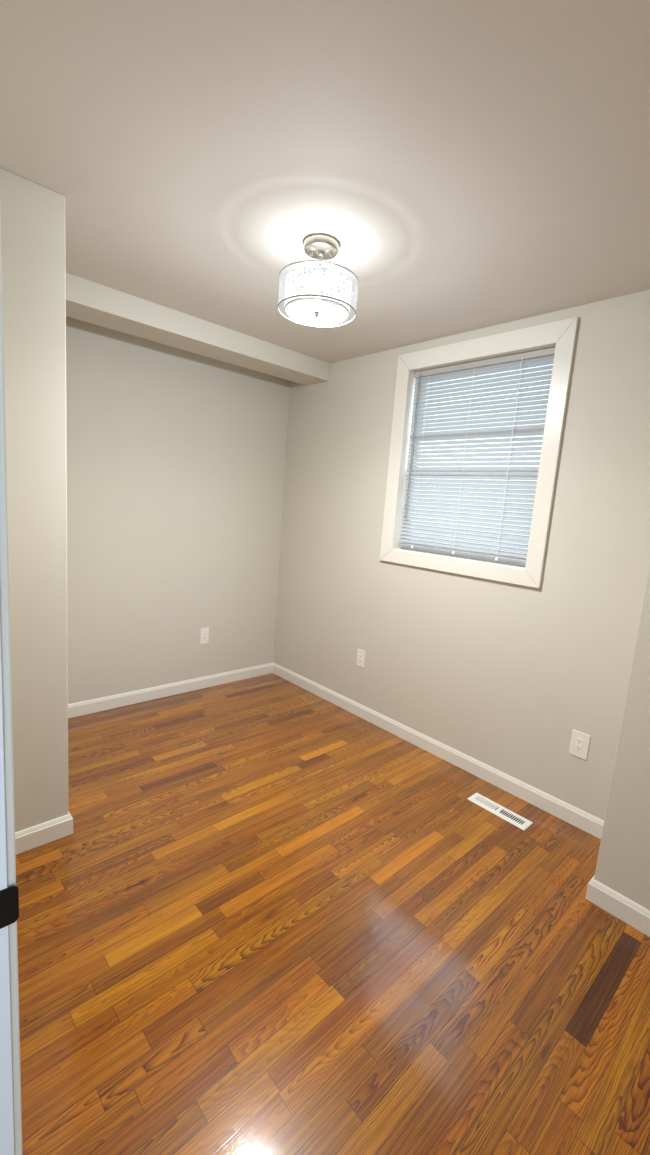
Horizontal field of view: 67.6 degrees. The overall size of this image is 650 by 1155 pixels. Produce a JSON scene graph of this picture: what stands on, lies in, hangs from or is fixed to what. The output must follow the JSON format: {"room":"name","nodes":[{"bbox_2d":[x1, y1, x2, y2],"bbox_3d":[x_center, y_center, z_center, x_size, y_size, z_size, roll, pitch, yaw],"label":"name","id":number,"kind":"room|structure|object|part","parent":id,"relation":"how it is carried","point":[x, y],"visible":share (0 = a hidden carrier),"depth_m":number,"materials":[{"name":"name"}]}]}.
{"room":"empty bedroom","nodes":[
{"label":"empty bedroom","id":0,"kind":"room"},
{"bbox_2d":[0,167,67,831],"bbox_3d":[-1.507,-0.199,2.092,0.431,2.400,1.110,-4,12,-43],"label":"wall","id":1,"kind":"structure","parent":0,"point":[33,248],"depth_m":1.74,"materials":[{"name":"beige paint"}]},
{"bbox_2d":[15,814,72,854],"bbox_3d":[-1.209,1.029,1.864,0.444,0.086,0.014,-4,12,-43],"label":"baseboard","id":2,"kind":"structure","parent":1,"relation":"attached to","point":[27,839],"depth_m":1.94,"materials":[{"name":"beige wood"}]},
{"bbox_2d":[66,316,289,703],"bbox_3d":[-1.871,-0.304,2.602,4.000,2.400,0.150,-4,12,-43],"label":"wall","id":3,"kind":"structure","parent":0,"point":[176,458],"depth_m":3.24,"materials":[{"name":"beige paint"}]},
{"bbox_2d":[68,663,272,717],"bbox_3d":[-1.118,0.798,3.437,1.866,0.086,0.014,-4,12,-43],"label":"baseboard","id":4,"kind":"structure","parent":3,"relation":"attached to","point":[133,697],"depth_m":3.41,"materials":[{"name":"beige wood"}]},
{"bbox_2d":[200,627,208,643],"bbox_3d":[-0.887,0.430,3.576,0.070,0.120,0.007,-4,12,-43],"label":"wall outlet","id":5,"kind":"object","parent":3,"relation":"attached to","point":[204,632],"visible":1,"depth_m":3.57,"materials":[{"name":"white plastic"}]},
{"bbox_2d":[66,273,329,384],"bbox_3d":[-0.736,-1.415,2.867,1.866,0.119,0.249,-4,12,-43],"label":"ceiling beam","id":6,"kind":"structure","parent":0,"point":[88,301],"depth_m":2.71,"materials":[{"name":"beige paint"}]},
{"bbox_2d":[0,0,649,362],"bbox_3d":[-0.259,-1.187,0.862,4.300,0.100,4.650,-4,12,-43],"label":"ceiling","id":7,"kind":"structure","parent":0,"point":[473,164],"depth_m":1.35,"materials":[{"name":"paint"}]},
{"bbox_2d":[278,234,358,326],"bbox_3d":[-0.023,-1.138,1.860,0.303,0.260,0.303,-4,12,-43],"label":"ceiling light","id":8,"kind":"object","parent":7,"relation":"attached to","point":[318,294],"visible":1,"depth_m":1.80,"materials":[{"name":"silver metal"}]},
{"bbox_2d":[284,297,348,324],"bbox_3d":[-0.031,-1.027,1.877,0.250,0.005,0.250,-4,12,-43],"label":"diffuser","id":9,"kind":"object","parent":8,"relation":"attached to","point":[296,316],"depth_m":1.94,"materials":[{"name":"white glass"}]},
{"bbox_3d":[-0.027,-1.080,1.869,0.252,0.103,0.252,-4,12,-43],"label":"lamp shade","id":10,"kind":"part","parent":8,"relation":"part of","materials":[{"name":"white fabric"}]},
{"bbox_3d":[-0.023,-1.128,1.861,0.028,0.220,0.028,-4,12,-43],"label":"stem","id":11,"kind":"part","parent":8,"relation":"part of","materials":[{"name":"silver metal"}]},
{"bbox_2d":[15,673,649,1154],"bbox_3d":[-0.414,1.244,1.141,4.020,0.001,4.454,-4,12,-43],"label":"floor","id":12,"kind":"structure","parent":0,"point":[270,919],"depth_m":1.55,"materials":[{"name":"orange wood"}]},
{"bbox_2d":[467,793,532,830],"bbox_3d":[0.858,1.145,2.394,0.092,0.009,0.300,-4,12,-43],"label":"floor vent","id":13,"kind":"object","parent":12,"relation":"in","point":[491,806],"visible":1,"depth_m":2.38,"materials":[{"name":"white metal"}]},
{"bbox_2d":[273,290,649,820],"bbox_3d":[1.133,-0.050,2.415,0.140,2.400,4.550,-4,12,-43],"label":"wall","id":14,"kind":"structure","parent":0,"point":[502,675],"depth_m":2.60,"materials":[{"name":"beige paint"}]},
{"bbox_2d":[356,649,364,667],"bbox_3d":[0.244,0.552,3.314,0.007,0.117,0.072,-4,12,-43],"label":"wall outlet","id":15,"kind":"object","parent":14,"relation":"attached to","point":[360,662],"visible":1,"depth_m":3.31,"materials":[{"name":"white plastic"}]},
{"bbox_2d":[272,662,603,838],"bbox_3d":[0.451,0.965,3.113,0.014,0.086,2.648,-4,12,-43],"label":"baseboard","id":16,"kind":"structure","parent":14,"relation":"attached to","point":[558,808],"depth_m":2.76,"materials":[{"name":"beige wood"}]},
{"bbox_2d":[380,317,578,587],"bbox_3d":[0.803,-0.649,2.714,0.154,1.250,1.035,-4,12,-43],"label":"window","id":17,"kind":"structure","parent":14,"relation":"in","point":[561,335],"depth_m":2.55,"materials":[{"name":"beige wood"}]},
{"bbox_3d":[0.772,-0.106,2.799,0.135,0.023,0.860,-4,12,-43],"label":"sill","id":18,"kind":"part","parent":17,"relation":"part of","materials":[{"name":"beige wood"}]},
{"bbox_3d":[0.800,-0.361,2.768,0.026,0.491,0.858,-4,12,-43],"label":"sash","id":19,"kind":"part","parent":17,"relation":"part of","materials":[{"name":"white plastic"}]},
{"bbox_2d":[399,347,554,563],"bbox_3d":[0.787,-0.647,2.692,0.046,1.049,0.844,-4,12,-43],"label":"window blind","id":20,"kind":"object","parent":17,"relation":"attached to","point":[435,480],"visible":0.91,"depth_m":2.65,"materials":[{"name":"white plastic"}]},
{"bbox_3d":[0.584,-0.686,2.923,0.029,1.013,0.001,-4,12,-43],"label":"ladder cord","id":21,"kind":"part","parent":20,"relation":"part of","materials":[{"name":"white fabric"}]},
{"bbox_3d":[0.755,-0.143,2.774,0.024,0.016,0.836,-4,12,-43],"label":"rail","id":22,"kind":"part","parent":20,"relation":"part of","materials":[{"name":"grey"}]},
{"bbox_3d":[0.781,-0.640,2.712,0.029,1.013,0.001,-4,12,-43],"label":"ladder cord","id":23,"kind":"part","parent":20,"relation":"part of","materials":[{"name":"white fabric"}]},
{"bbox_3d":[0.959,-0.599,2.516,0.036,1.017,0.012,-4,12,-43],"label":"ladder cord","id":24,"kind":"part","parent":20,"relation":"part of","materials":[{"name":"white fabric"}]},
{"bbox_3d":[0.858,-0.867,2.710,0.024,0.614,0.858,-4,12,-43],"label":"sash","id":25,"kind":"part","parent":17,"relation":"part of","materials":[{"name":"white plastic"}]},
{"bbox_2d":[569,729,589,759],"bbox_3d":[1.200,0.789,2.292,0.007,0.122,0.080,-4,12,-43],"label":"wall outlet","id":26,"kind":"object","parent":14,"relation":"attached to","point":[579,744],"visible":1,"depth_m":2.29,"materials":[{"name":"white plastic"}]},
{"bbox_2d":[574,737,583,752],"bbox_3d":[1.199,0.789,2.291,0.001,0.067,0.034,-4,12,-43],"label":"receptacle","id":27,"kind":"object","parent":26,"relation":"attached to","point":[578,741],"depth_m":2.29,"materials":[{"name":"white plastic"}]},
{"bbox_2d":[594,563,649,910],"bbox_3d":[1.577,0.120,1.517,0.438,2.400,0.902,-4,12,-43],"label":"wall","id":28,"kind":"structure","parent":0,"point":[623,861],"depth_m":1.75,"materials":[{"name":"beige paint"}]},
{"bbox_2d":[585,879,649,936],"bbox_3d":[1.321,1.269,1.541,0.014,0.086,0.916,-4,12,-43],"label":"baseboard","id":29,"kind":"structure","parent":28,"relation":"attached to","point":[609,900],"depth_m":1.79,"materials":[{"name":"beige wood"}]},
{"bbox_3d":[-0.601,0.077,0.719,0.120,2.400,4.400,-4,12,-43],"label":"wall","id":30,"kind":"structure","parent":0,"visible":0},
{"bbox_2d":[0,215,21,1154],"bbox_3d":[-0.175,0.333,0.273,0.146,2.092,0.904,-4,12,-43],"label":"door","id":31,"kind":"structure","parent":30,"relation":"in","point":[10,1074],"depth_m":0.61,"materials":[{"name":"white wood"}]},
{"bbox_3d":[-0.410,0.419,0.612,0.042,0.053,0.002,-4,12,-43],"label":"strike plate","id":32,"kind":"part","parent":31,"relation":"part of","materials":[{"name":"black metal"}]}
]}

